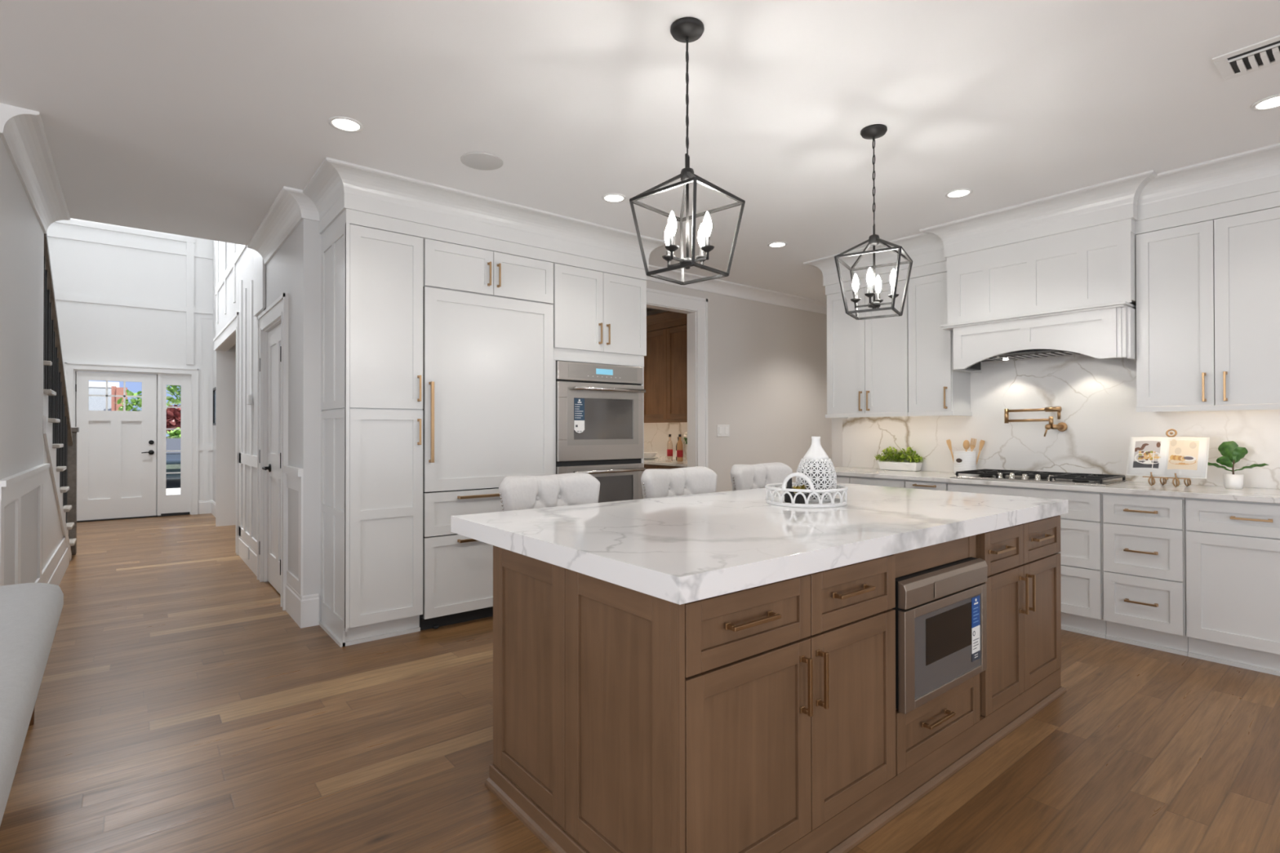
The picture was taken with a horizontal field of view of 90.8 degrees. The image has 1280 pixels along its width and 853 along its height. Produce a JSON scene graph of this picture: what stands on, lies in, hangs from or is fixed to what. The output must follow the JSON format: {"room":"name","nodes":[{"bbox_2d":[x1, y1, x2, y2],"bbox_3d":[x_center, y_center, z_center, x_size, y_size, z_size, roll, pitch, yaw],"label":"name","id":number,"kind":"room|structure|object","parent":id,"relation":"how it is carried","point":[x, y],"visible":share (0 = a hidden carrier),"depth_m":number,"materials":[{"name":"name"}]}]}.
{"room":"kitchen","nodes":[
{"label":"kitchen","id":0,"kind":"room"},
{"bbox_2d":[0,137,44,585],"bbox_3d":[-5.343,-0.098,2.114,4.722,2.745,1.890,0,0,-39],"label":"wall","id":1,"kind":"structure","parent":0,"point":[21,233],"depth_m":3.43,"materials":[{"name":"paint"}]},
{"bbox_2d":[0,463,66,586],"bbox_3d":[-4.089,0.670,4.343,0.030,0.828,3.800,0,0,-39],"label":"trim","id":2,"kind":"structure","parent":1,"relation":"attached to","point":[12,487],"depth_m":3.36,"materials":[{"name":"white paint"}]},
{"bbox_2d":[0,102,70,234],"bbox_3d":[-3.452,-1.398,3.643,0.135,0.135,1.890,0,0,-39],"label":"trim","id":3,"kind":"structure","parent":1,"relation":"attached to","point":[23,135],"depth_m":3.36,"materials":[{"name":"white paint"}]},
{"bbox_2d":[46,545,69,585],"bbox_3d":[-4.147,1.185,4.402,0.016,0.200,3.970,0,0,-39],"label":"baseboard","id":4,"kind":"structure","parent":1,"relation":"attached to","point":[56,575],"depth_m":5.24,"materials":[{"name":"white paint"}]},
{"bbox_2d":[47,222,213,500],"bbox_3d":[-7.541,-1.487,8.864,2.850,5.600,0.150,0,0,-39],"label":"wall","id":5,"kind":"structure","parent":0,"point":[92,333],"depth_m":9.01,"materials":[{"name":"white paint"}]},
{"bbox_2d":[70,217,180,235],"bbox_3d":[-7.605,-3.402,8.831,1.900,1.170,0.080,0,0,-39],"label":"crown molding","id":6,"kind":"structure","parent":5,"relation":"in","point":[70,218],"depth_m":8.98,"materials":[{"name":"white paint"}]},
{"bbox_2d":[47,219,213,500],"bbox_3d":[-7.484,-1.437,8.793,2.550,5.100,0.030,0,0,-39],"label":"trim","id":7,"kind":"structure","parent":5,"relation":"attached to","point":[189,251],"depth_m":9.31,"materials":[{"name":"white paint"}]},
{"bbox_2d":[64,362,198,515],"bbox_3d":[-7.207,0.224,9.005,1.485,2.180,0.030,0,0,-39],"label":"trim","id":8,"kind":"structure","parent":5,"relation":"attached to","point":[69,366],"depth_m":9.37,"materials":[{"name":"white paint"}]},
{"bbox_2d":[73,368,191,522],"bbox_3d":[-7.244,0.267,9.051,1.315,2.095,0.151,0,0,-39],"label":"door","id":9,"kind":"structure","parent":5,"relation":"in","point":[134,436],"depth_m":9.02,"materials":[{"name":"white paint"}]},
{"bbox_2d":[212,218,323,622],"bbox_3d":[-4.268,-1.502,6.869,0.250,5.600,7.060,0,0,-39],"label":"wall","id":10,"kind":"structure","parent":0,"point":[295,269],"depth_m":4.17,"materials":[{"name":"paint"}]},
{"bbox_2d":[198,499,215,517],"bbox_3d":[-6.104,1.212,8.962,0.175,0.200,1.470,0,0,-39],"label":"baseboard","id":11,"kind":"structure","parent":10,"relation":"attached to","point":[204,506],"depth_m":9.51,"materials":[{"name":"white paint"}]},
{"bbox_2d":[213,386,216,425],"bbox_3d":[-6.002,-0.288,8.951,0.034,0.540,0.770,0,0,-39],"label":"framed picture","id":12,"kind":"object","parent":10,"relation":"attached to","point":[214,388],"visible":0.36,"depth_m":9.22,"materials":[{"name":"black metal"}]},
{"bbox_2d":[213,389,216,422],"bbox_3d":[-5.996,-0.288,8.956,0.020,0.480,0.710,0,0,-39],"label":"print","id":13,"kind":"object","parent":12,"relation":"attached to","point":[215,390],"depth_m":9.14,"materials":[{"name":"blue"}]},
{"bbox_2d":[213,311,239,555],"bbox_3d":[-4.710,0.076,7.389,0.280,2.450,2.420,0,0,-39],"label":"trim","id":14,"kind":"structure","parent":10,"relation":"attached to","point":[227,406],"depth_m":8.29,"materials":[{"name":"white paint"}]},
{"bbox_2d":[238,535,257,576],"bbox_3d":[-3.632,1.192,5.855,0.016,0.200,1.310,0,0,-39],"label":"baseboard","id":15,"kind":"structure","parent":10,"relation":"attached to","point":[251,562],"depth_m":5.80,"materials":[{"name":"white paint"}]},
{"bbox_2d":[246,546,248,559],"bbox_3d":[-3.602,1.159,5.797,0.010,0.115,0.080,0,0,-39],"label":"wall outlet","id":16,"kind":"object","parent":10,"relation":"attached to","point":[247,547],"visible":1,"depth_m":5.77,"materials":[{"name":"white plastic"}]},
{"bbox_2d":[246,394,251,404],"bbox_3d":[-3.539,-0.244,5.715,0.025,0.090,0.100,0,0,-39],"label":"thermostat","id":17,"kind":"object","parent":10,"relation":"attached to","point":[248,396],"visible":1,"depth_m":5.68,"materials":[{"name":"white plastic"}]},
{"bbox_2d":[215,240,302,595],"bbox_3d":[-3.861,-1.607,6.139,0.030,5.400,5.410,0,0,-39],"label":"trim","id":18,"kind":"structure","parent":10,"relation":"attached to","point":[294,474],"depth_m":5.77,"materials":[{"name":"white paint"}]},
{"bbox_2d":[258,318,280,594],"bbox_3d":[-2.811,0.243,4.915,0.159,2.085,0.965,0,0,-39],"label":"door","id":19,"kind":"structure","parent":10,"relation":"in","point":[272,335],"depth_m":5.11,"materials":[{"name":"white paint"}]},
{"bbox_2d":[257,293,288,610],"bbox_3d":[-2.849,0.178,4.875,0.030,2.215,1.190,0,0,-39],"label":"trim","id":20,"kind":"structure","parent":10,"relation":"attached to","point":[278,309],"depth_m":4.61,"materials":[{"name":"white paint"}]},
{"bbox_2d":[247,186,319,265],"bbox_3d":[-2.578,-1.394,4.541,0.237,0.135,1.585,0,0,-39],"label":"trim","id":21,"kind":"structure","parent":10,"relation":"attached to","point":[291,206],"depth_m":4.29,"materials":[{"name":"white paint"}]},
{"bbox_2d":[285,582,319,628],"bbox_3d":[-2.276,1.181,4.241,0.106,0.200,0.526,0,0,-39],"label":"baseboard","id":22,"kind":"structure","parent":10,"relation":"attached to","point":[304,610],"depth_m":4.06,"materials":[{"name":"white paint"}]},
{"bbox_2d":[0,0,1279,311],"bbox_3d":[-1.651,-1.618,3.495,12.200,0.300,15.900,0,0,-39],"label":"ceiling","id":23,"kind":"structure","parent":0,"point":[184,117],"depth_m":2.84,"materials":[{"name":"paint"}]},
{"bbox_2d":[328,115,363,132],"bbox_3d":[-1.430,-1.468,3.070,0.156,0.006,0.156,0,0,-39],"label":"recessed light","id":24,"kind":"object","parent":23,"relation":"in","point":[341,123],"visible":1,"depth_m":3.07,"materials":[{"name":"white plastic"}]},
{"bbox_2d":[460,151,502,170],"bbox_3d":[-0.875,-1.466,3.495,0.228,0.006,0.228,0,0,-39],"label":"ceiling speaker","id":25,"kind":"object","parent":23,"relation":"attached to","point":[478,161],"visible":1,"depth_m":3.48,"materials":[{"name":"grey"}]},
{"bbox_2d":[601,193,626,202],"bbox_3d":[-0.167,-1.464,4.049,0.156,0.006,0.156,0,0,-39],"label":"recessed light","id":26,"kind":"object","parent":23,"relation":"in","point":[610,197],"visible":1,"depth_m":4.04,"materials":[{"name":"white plastic"}]},
{"bbox_2d":[629,17,745,284],"bbox_3d":[0.175,-1.017,2.336,0.312,0.919,0.312,0,0,42],"label":"lantern pendant","id":27,"kind":"object","parent":23,"relation":"hanging from","point":[686,30],"visible":1,"depth_m":2.32,"materials":[{"name":"black metal"}]},
{"bbox_2d":[767,241,786,248],"bbox_3d":[1.105,-1.460,5.075,0.156,0.006,0.156,0,0,-39],"label":"recessed light","id":28,"kind":"object","parent":23,"relation":"in","point":[776,244],"visible":1,"depth_m":5.06,"materials":[{"name":"white plastic"}]},
{"bbox_2d":[834,124,912,319],"bbox_3d":[1.163,-1.014,3.135,0.312,0.919,0.312,0,0,32],"label":"lantern pendant","id":29,"kind":"object","parent":23,"relation":"hanging from","point":[874,131],"visible":1,"depth_m":3.12,"materials":[{"name":"black metal"}]},
{"bbox_2d":[945,188,973,198],"bbox_3d":[2.009,-1.468,3.978,0.156,0.006,0.156,0,0,-39],"label":"recessed light","id":30,"kind":"object","parent":23,"relation":"in","point":[960,193],"visible":1,"depth_m":3.97,"materials":[{"name":"white plastic"}]},
{"bbox_2d":[1212,35,1279,80],"bbox_3d":[2.554,-1.473,2.414,0.250,0.014,0.507,0,0,-39],"label":"ceiling vent","id":31,"kind":"object","parent":23,"relation":"in","point":[1264,54],"visible":1,"depth_m":2.53,"materials":[{"name":"white plastic"}]},
{"bbox_2d":[1250,93,1279,111],"bbox_3d":[2.886,-1.475,2.870,0.156,0.006,0.156,0,0,-39],"label":"recessed light","id":32,"kind":"object","parent":23,"relation":"in","point":[1272,102],"visible":1,"depth_m":2.89,"materials":[{"name":"white plastic"}]},
{"bbox_2d":[0,513,1279,852],"bbox_3d":[-1.647,1.301,3.479,12.200,0.050,15.900,0,0,-39],"label":"floor","id":33,"kind":"structure","parent":0,"point":[180,708],"depth_m":2.53,"materials":[{"name":"brown wood"}]},
{"bbox_2d":[0,582,63,825],"bbox_3d":[-2.227,0.975,1.796,0.745,0.586,2.200,0,0,-39],"label":"sofa","id":34,"kind":"object","parent":33,"relation":"on","point":[30,613],"visible":1,"depth_m":2.09,"materials":[{"name":"grey fabric"}]},
{"bbox_2d":[42,233,79,569],"bbox_3d":[-5.277,-0.048,4.960,1.152,2.674,3.027,0,0,-39],"label":"staircase","id":35,"kind":"structure","parent":33,"relation":"on","point":[60,438],"depth_m":5.08,"materials":[{"name":"white paint"}]},
{"bbox_2d":[319,222,422,647],"bbox_3d":[-1.698,0.054,3.981,0.464,2.449,0.643,0,0,-39],"label":"pantry cabinet","id":36,"kind":"object","parent":33,"relation":"on","point":[371,416],"visible":1,"depth_m":3.78,"materials":[{"name":"white paint"}]},
{"bbox_2d":[419,286,553,630],"bbox_3d":[-1.148,0.206,4.412,0.926,2.148,0.659,0,0,-39],"label":"refrigerator","id":37,"kind":"object","parent":33,"relation":"on","point":[488,361],"visible":0.67,"depth_m":4.11,"materials":[{"name":"white wood"}]},
{"bbox_2d":[422,238,553,304],"bbox_3d":[-1.155,-1.020,4.425,0.926,0.297,0.643,0,0,-39],"label":"upper cabinet","id":38,"kind":"object","parent":37,"relation":"on","point":[446,265],"visible":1,"depth_m":4.16,"materials":[{"name":"white paint"}]},
{"bbox_2d":[498,472,599,511],"bbox_3d":[-0.336,0.753,2.944,0.550,1.039,0.507,0,0,-39],"label":"bar stool","id":39,"kind":"object","parent":33,"relation":"on","point":[516,492],"visible":0.3,"depth_m":3.06,"materials":[{"name":"grey fabric"}]},
{"bbox_2d":[493,545,684,852],"bbox_3d":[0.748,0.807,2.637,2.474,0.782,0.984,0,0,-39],"label":"island end panel","id":40,"kind":"object","parent":33,"relation":"on","point":[588,672],"visible":0.68,"depth_m":1.78,"materials":[{"name":"brown wood"}]},
{"bbox_2d":[552,262,646,474],"bbox_3d":[-0.458,0.058,4.978,0.849,2.449,0.643,0,0,-39],"label":"tall cabinet","id":41,"kind":"object","parent":33,"relation":"on","point":[600,317],"visible":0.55,"depth_m":4.73,"materials":[{"name":"white paint"}]},
{"bbox_2d":[555,360,645,502],"bbox_3d":[-0.443,0.255,4.949,0.782,1.450,0.650,0,0,-39],"label":"double oven","id":42,"kind":"object","parent":41,"relation":"in","point":[599,407],"visible":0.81,"depth_m":4.75,"materials":[{"name":"silver metal"}]},
{"bbox_2d":[644,464,684,469],"bbox_3d":[0.130,0.858,7.388,0.653,0.874,2.040,0,0,-39],"label":"base cabinet","id":43,"kind":"object","parent":33,"relation":"on","point":[646,466],"visible":0.02,"depth_m":6.82,"materials":[{"name":"brown wood"}]},
{"bbox_2d":[644,457,687,466],"bbox_3d":[0.128,0.405,7.389,0.632,0.030,2.080,0,0,-39],"label":"countertop","id":44,"kind":"structure","parent":43,"relation":"on","point":[656,461],"depth_m":6.80,"materials":[{"name":"stone"}]},
{"bbox_2d":[644,457,657,459],"bbox_3d":[0.106,0.378,7.526,0.230,0.024,0.230,0,0,-39],"label":"serving plate","id":45,"kind":"object","parent":44,"relation":"on","point":[652,458],"visible":0.65,"depth_m":7.46,"materials":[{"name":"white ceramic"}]},
{"bbox_2d":[644,452,657,457],"bbox_3d":[0.106,0.339,7.526,0.210,0.058,0.210,0,0,-39],"label":"serving bowl","id":46,"kind":"object","parent":45,"relation":"on","point":[646,455],"visible":0.82,"depth_m":7.46,"materials":[{"name":"white ceramic"}]},
{"bbox_2d":[660,456,666,461],"bbox_3d":[0.261,0.360,7.047,0.066,0.055,0.066,0,0,-39],"label":"glass","id":47,"kind":"object","parent":44,"relation":"on","point":[662,458],"visible":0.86,"depth_m":7.02,"materials":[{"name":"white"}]},
{"bbox_2d":[665,456,671,462],"bbox_3d":[0.314,0.359,6.949,0.066,0.055,0.066,0,0,-39],"label":"glass","id":48,"kind":"object","parent":44,"relation":"on","point":[668,459],"visible":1,"depth_m":6.93,"materials":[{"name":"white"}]},
{"bbox_2d":[666,434,672,460],"bbox_3d":[0.346,0.239,7.277,0.070,0.300,0.070,0,0,-39],"label":"liquor bottle","id":49,"kind":"object","parent":44,"relation":"on","point":[669,445],"visible":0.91,"depth_m":7.25,"materials":[{"name":"clear glass"}]},
{"bbox_2d":[676,434,683,462],"bbox_3d":[0.442,0.237,6.982,0.070,0.300,0.070,0,0,-39],"label":"liquor bottle","id":50,"kind":"object","parent":44,"relation":"on","point":[679,445],"visible":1,"depth_m":6.96,"materials":[{"name":"orange glass"}]},
{"bbox_2d":[681,431,687,458],"bbox_3d":[0.581,0.201,7.149,0.182,0.374,0.230,0,0,-39],"label":"flower vase","id":51,"kind":"object","parent":44,"relation":"on","point":[685,435],"visible":0.12,"depth_m":7.15,"materials":[{"name":"white ceramic"}]},
{"bbox_2d":[640,466,717,498],"bbox_3d":[0.323,0.755,3.474,0.550,1.039,0.507,0,0,-39],"label":"bar stool","id":52,"kind":"object","parent":33,"relation":"on","point":[655,482],"visible":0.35,"depth_m":3.60,"materials":[{"name":"grey fabric"}]},
{"bbox_2d":[730,462,792,490],"bbox_3d":[0.876,0.757,3.918,0.550,1.039,0.507,0,0,-39],"label":"bar stool","id":53,"kind":"object","parent":33,"relation":"on","point":[743,477],"visible":0.26,"depth_m":4.03,"materials":[{"name":"grey fabric"}]},
{"bbox_2d":[484,667,1066,852],"bbox_3d":[0.748,1.213,2.628,2.518,0.110,1.009,0,0,-39],"label":"plinth","id":54,"kind":"object","parent":33,"relation":"on","point":[842,833],"visible":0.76,"depth_m":2.11,"materials":[{"name":"brown wood"}]},
{"bbox_2d":[684,554,896,852],"bbox_3d":[0.186,0.785,2.148,0.945,0.740,0.997,0,0,-39],"label":"base cabinet","id":55,"kind":"object","parent":33,"relation":"on","point":[790,683],"visible":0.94,"depth_m":1.73,"materials":[{"name":"brown wood"}]},
{"bbox_2d":[450,482,1067,604],"bbox_3d":[0.655,0.385,2.764,2.523,0.063,1.340,0,0,-39],"label":"countertop","id":56,"kind":"structure","parent":55,"relation":"on","point":[686,548],"depth_m":2.16,"materials":[{"name":"stone"}]},
{"bbox_2d":[764,472,848,507],"bbox_3d":[0.764,0.278,2.910,0.373,0.152,0.369,0,0,-39],"label":"serving tray","id":57,"kind":"object","parent":56,"relation":"on","point":[779,500],"visible":0.8,"depth_m":2.77,"materials":[{"name":"white paint"}]},
{"bbox_2d":[784,477,794,502],"bbox_3d":[0.688,0.288,2.902,0.046,0.118,0.046,0,0,-39],"label":"bottle","id":58,"kind":"object","parent":57,"relation":"on","point":[787,498],"visible":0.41,"depth_m":2.89,"materials":[{"name":"black glass"}]},
{"bbox_2d":[790,484,808,503],"bbox_3d":[0.709,0.303,2.822,0.089,0.088,0.068,0,0,-39],"label":"trinket box","id":59,"kind":"object","parent":57,"relation":"on","point":[799,499],"visible":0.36,"depth_m":2.80,"materials":[{"name":"black"}]},
{"bbox_2d":[795,436,836,502],"bbox_3d":[0.823,0.197,2.951,0.185,0.300,0.186,0,0,-39],"label":"vase","id":60,"kind":"object","parent":57,"relation":"on","point":[815,464],"visible":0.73,"depth_m":2.89,"materials":[{"name":"white ceramic"}]},
{"bbox_2d":[836,475,906,488],"bbox_3d":[1.914,0.840,5.249,0.664,0.881,0.930,0,0,-39],"label":"base cabinet","id":61,"kind":"object","parent":33,"relation":"on","point":[840,479],"visible":0.02,"depth_m":4.91,"materials":[{"name":"white paint"}]},
{"bbox_2d":[906,480,948,490],"bbox_3d":[2.304,0.837,4.764,0.664,0.881,0.310,0,0,-39],"label":"base cabinet","id":62,"kind":"object","parent":33,"relation":"on","point":[937,486],"visible":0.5,"depth_m":4.57,"materials":[{"name":"white paint"}]},
{"bbox_2d":[891,534,987,774],"bbox_3d":[0.817,0.786,2.656,0.671,0.740,0.997,0,0,-39],"label":"base cabinet","id":63,"kind":"object","parent":33,"relation":"on","point":[920,731],"depth_m":2.23,"materials":[{"name":"brown wood"}]},
{"bbox_2d":[976,515,1061,716],"bbox_3d":[1.405,0.788,3.128,0.834,0.740,0.997,0,0,-39],"label":"base cabinet","id":64,"kind":"object","parent":33,"relation":"on","point":[1023,561],"visible":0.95,"depth_m":2.72,"materials":[{"name":"brown wood"}]},
{"bbox_2d":[947,482,1106,638],"bbox_3d":[2.688,0.834,4.287,0.664,0.881,0.910,0,0,-39],"label":"base cabinet","id":65,"kind":"object","parent":33,"relation":"on","point":[1081,553],"visible":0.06,"depth_m":3.85,"materials":[{"name":"white paint"}]},
{"bbox_2d":[1102,492,1188,656],"bbox_3d":[3.092,0.831,3.785,0.664,0.881,0.376,0,0,-39],"label":"base cabinet","id":66,"kind":"object","parent":33,"relation":"on","point":[1144,591],"visible":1,"depth_m":3.59,"materials":[{"name":"white paint"}]},
{"bbox_2d":[1185,497,1279,675],"bbox_3d":[3.379,0.828,3.428,0.664,0.881,0.536,0,0,-39],"label":"base cabinet","id":67,"kind":"object","parent":33,"relation":"on","point":[1233,548],"visible":1,"depth_m":3.31,"materials":[{"name":"white paint"}]},
{"bbox_2d":[795,466,1279,503],"bbox_3d":[2.577,0.378,4.425,0.644,0.030,3.130,0,0,-39],"label":"countertop","id":68,"kind":"structure","parent":67,"relation":"on","point":[1197,491],"depth_m":3.77,"materials":[{"name":"stone"}]},
{"bbox_2d":[874,446,926,471],"bbox_3d":[2.180,0.267,5.302,0.170,0.203,0.432,0,0,-39],"label":"planter","id":69,"kind":"object","parent":68,"relation":"on","point":[896,464],"visible":1,"depth_m":5.26,"materials":[{"name":"white ceramic"}]},
{"bbox_2d":[953,450,976,474],"bbox_3d":[2.502,0.278,4.862,0.163,0.176,0.158,0,0,-39],"label":"utensil crock","id":70,"kind":"object","parent":68,"relation":"on","point":[963,460],"visible":0.92,"depth_m":4.80,"materials":[{"name":"white ceramic"}]},
{"bbox_2d":[946,439,953,461],"bbox_3d":[2.428,0.222,4.913,0.012,0.245,0.082,0,0,-39],"label":"wooden spatula","id":71,"kind":"object","parent":70,"relation":"in","point":[948,442],"visible":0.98,"depth_m":4.92,"materials":[{"name":"brown wood"}]},
{"bbox_2d":[963,440,969,451],"bbox_3d":[2.518,0.223,4.866,0.012,0.240,0.051,0,0,-39],"label":"wooden spoon","id":72,"kind":"object","parent":70,"relation":"in","point":[966,443],"visible":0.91,"depth_m":4.86,"materials":[{"name":"brown wood"}]},
{"bbox_2d":[969,438,976,451],"bbox_3d":[2.528,0.216,4.805,0.012,0.255,0.066,0,0,-39],"label":"wooden fork","id":73,"kind":"object","parent":70,"relation":"in","point":[972,446],"visible":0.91,"depth_m":4.80,"materials":[{"name":"brown wood"}]},
{"bbox_2d":[976,440,985,465],"bbox_3d":[2.588,0.223,4.817,0.012,0.243,0.085,0,0,-39],"label":"wooden paddle","id":74,"kind":"object","parent":70,"relation":"in","point":[982,442],"visible":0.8,"depth_m":4.80,"materials":[{"name":"brown wood"}]},
{"bbox_2d":[950,468,1132,486],"bbox_3d":[2.700,0.338,4.293,0.530,0.049,0.926,0,0,-39],"label":"gas cooktop","id":75,"kind":"object","parent":68,"relation":"in","point":[1055,477],"visible":1,"depth_m":4.15,"materials":[{"name":"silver metal"}]},
{"bbox_2d":[950,474,1132,486],"bbox_3d":[2.700,0.356,4.293,0.530,0.013,0.926,0,0,-39],"label":"tray","id":76,"kind":"object","parent":75,"relation":"on","point":[1042,479],"depth_m":4.09,"materials":[{"name":"metal"}]},
{"bbox_2d":[1142,428,1191,487],"bbox_3d":[3.179,0.187,3.807,0.147,0.345,0.220,0,0,-39],"label":"book stand","id":77,"kind":"object","parent":68,"relation":"on","point":[1151,477],"visible":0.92,"depth_m":3.81,"materials":[{"name":"gold metal"}]},
{"bbox_2d":[1126,436,1209,479],"bbox_3d":[3.168,0.182,3.798,0.114,0.241,0.376,0,0,-39],"label":"cookbook","id":78,"kind":"object","parent":77,"relation":"on","point":[1187,457],"visible":1,"depth_m":3.79,"materials":[{"name":"white paper"}]},
{"bbox_2d":[1133,440,1160,468],"bbox_3d":[3.107,0.171,3.863,0.073,0.166,0.134,0,0,-39],"label":"photograph","id":79,"kind":"object","parent":78,"relation":"attached to","point":[1146,454],"depth_m":3.86,"materials":[{"name":"multicoloured paper"}]},
{"bbox_2d":[1167,439,1199,470],"bbox_3d":[3.213,0.167,3.734,0.078,0.179,0.136,0,0,-39],"label":"photograph","id":80,"kind":"object","parent":78,"relation":"attached to","point":[1182,454],"depth_m":3.73,"materials":[{"name":"beige paper"}]},
{"bbox_2d":[1223,473,1244,488],"bbox_3d":[3.424,0.316,3.640,0.086,0.082,0.086,0,0,-39],"label":"pot","id":81,"kind":"object","parent":68,"relation":"on","point":[1231,481],"depth_m":3.61,"materials":[{"name":"white ceramic"}]},
{"bbox_2d":[1207,440,1268,488],"bbox_3d":[3.432,0.220,3.635,0.095,0.274,0.275,0,0,-39],"label":"fig","id":82,"kind":"object","parent":68,"relation":"on","point":[1231,452],"visible":1,"depth_m":3.64,"materials":[{"name":"green plant"}]},
{"bbox_2d":[646,309,675,459],"bbox_3d":[-0.661,-0.079,6.854,2.760,2.745,2.290,0,0,-39],"label":"wall","id":83,"kind":"structure","parent":0,"point":[657,311],"depth_m":7.85,"materials":[{"name":"grey paint"}]},
{"bbox_2d":[644,422,687,459],"bbox_3d":[0.379,0.158,7.593,0.012,0.464,2.080,0,0,-39],"label":"backsplash","id":84,"kind":"structure","parent":83,"relation":"attached to","point":[655,434],"depth_m":7.71,"materials":[{"name":"stone"}]},
{"bbox_2d":[644,311,687,422],"bbox_3d":[0.214,-0.664,7.491,0.399,1.242,2.000,0,0,-39],"label":"upper cabinet","id":85,"kind":"object","parent":83,"relation":"attached to","point":[665,361],"visible":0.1,"depth_m":7.15,"materials":[{"name":"brown wood"}]},
{"bbox_2d":[644,419,687,422],"bbox_3d":[0.123,-0.060,7.414,0.045,0.034,2.000,0,0,-39],"label":"light","id":86,"kind":"object","parent":85,"relation":"attached to","point":[645,420],"depth_m":7.19,"materials":[{"name":"beige wood"}]},
{"bbox_2d":[644,280,831,492],"bbox_3d":[0.234,-0.085,6.028,5.980,2.745,0.120,0,0,-39],"label":"wall","id":87,"kind":"structure","parent":0,"point":[767,362],"depth_m":6.83,"materials":[{"name":"grey paint"}]},
{"bbox_2d":[302,157,666,279],"bbox_3d":[-0.969,-1.316,4.513,2.503,0.296,0.746,0,0,-39],"label":"trim","id":88,"kind":"structure","parent":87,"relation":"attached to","point":[341,192],"depth_m":4.04,"materials":[{"name":"white paint"}]},
{"bbox_2d":[646,288,708,467],"bbox_3d":[0.205,0.009,5.984,1.090,2.555,0.150,0,0,-39],"label":"trim","id":89,"kind":"structure","parent":87,"relation":"attached to","point":[695,308],"depth_m":6.22,"materials":[{"name":"white paint"}]},
{"bbox_2d":[717,424,729,436],"bbox_3d":[0.852,0.042,6.440,0.176,0.122,0.010,0,0,-39],"label":"light switch","id":90,"kind":"object","parent":87,"relation":"attached to","point":[723,430],"visible":1,"depth_m":6.44,"materials":[{"name":"white plastic"}]},
{"bbox_2d":[646,264,826,314],"bbox_3d":[1.226,-1.401,6.683,3.620,0.110,0.115,0,0,-39],"label":"trim","id":91,"kind":"structure","parent":87,"relation":"attached to","point":[713,286],"depth_m":6.57,"materials":[{"name":"white paint"}]},
{"bbox_2d":[831,417,1271,488],"bbox_3d":[4.261,-0.107,2.971,0.130,2.745,7.690,0,0,-39],"label":"wall","id":92,"kind":"structure","parent":0,"point":[837,423],"depth_m":5.88,"materials":[{"name":"grey paint"}]},
{"bbox_2d":[825,280,908,417],"bbox_3d":[1.993,-0.623,5.388,0.350,1.089,0.763,0,0,-39],"label":"upper cabinet","id":93,"kind":"object","parent":92,"relation":"attached to","point":[868,359],"visible":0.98,"depth_m":5.28,"materials":[{"name":"white paint"}]},
{"bbox_2d":[825,412,907,417],"bbox_3d":[2.005,-0.093,5.395,0.320,0.030,0.763,0,0,-39],"label":"light","id":94,"kind":"object","parent":93,"relation":"attached to","point":[829,415],"depth_m":5.31,"materials":[{"name":"beige"}]},
{"bbox_2d":[907,271,972,416],"bbox_3d":[2.343,-0.626,4.952,0.350,1.089,0.351,0,0,-39],"label":"upper cabinet","id":95,"kind":"object","parent":92,"relation":"attached to","point":[935,388],"visible":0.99,"depth_m":4.87,"materials":[{"name":"white paint"}]},
{"bbox_2d":[907,411,972,416],"bbox_3d":[2.356,-0.096,4.959,0.320,0.030,0.351,0,0,-39],"label":"light","id":96,"kind":"object","parent":95,"relation":"attached to","point":[910,413],"depth_m":4.86,"materials":[{"name":"beige"}]},
{"bbox_2d":[940,231,1136,373],"bbox_3d":[2.744,-0.792,4.353,0.478,0.765,1.122,0,0,-39],"label":"range hood","id":97,"kind":"object","parent":92,"relation":"attached to","point":[1077,298],"visible":0.97,"depth_m":4.16,"materials":[{"name":"white paint"}]},
{"bbox_2d":[940,301,1136,331],"bbox_3d":[2.740,-0.732,4.357,0.478,0.030,1.112,0,0,-39],"label":"mantel shelf","id":98,"kind":"object","parent":97,"relation":"attached to","point":[1109,306],"depth_m":4.13,"materials":[{"name":"white paint"}]},
{"bbox_2d":[803,142,1279,295],"bbox_3d":[2.508,-1.321,4.489,0.464,0.296,3.127,0,0,-34],"label":"trim","id":99,"kind":"structure","parent":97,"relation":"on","point":[1246,182],"depth_m":3.95,"materials":[{"name":"white paint"}]},
{"bbox_2d":[842,353,1279,488],"bbox_3d":[3.116,-0.113,4.281,0.012,0.948,3.966,0,0,-39],"label":"backsplash","id":100,"kind":"structure","parent":92,"relation":"attached to","point":[1096,397],"depth_m":4.45,"materials":[{"name":"stone"}]},
{"bbox_2d":[1004,406,1067,436],"bbox_3d":[2.827,-0.033,4.525,0.139,0.209,0.374,0,0,-39],"label":"pot filler","id":101,"kind":"object","parent":100,"relation":"attached to","point":[1061,426],"visible":1,"depth_m":4.43,"materials":[{"name":"gold metal"}]},
{"bbox_2d":[1135,207,1279,412],"bbox_3d":[3.380,-0.634,3.663,0.350,1.089,0.748,0,0,-39],"label":"upper cabinet","id":102,"kind":"object","parent":92,"relation":"attached to","point":[1208,292],"visible":1,"depth_m":3.60,"materials":[{"name":"white paint"}]},
{"bbox_2d":[1135,404,1279,412],"bbox_3d":[3.393,-0.105,3.670,0.320,0.030,0.748,0,0,-39],"label":"light","id":103,"kind":"object","parent":102,"relation":"attached to","point":[1140,407],"depth_m":3.63,"materials":[{"name":"beige"}]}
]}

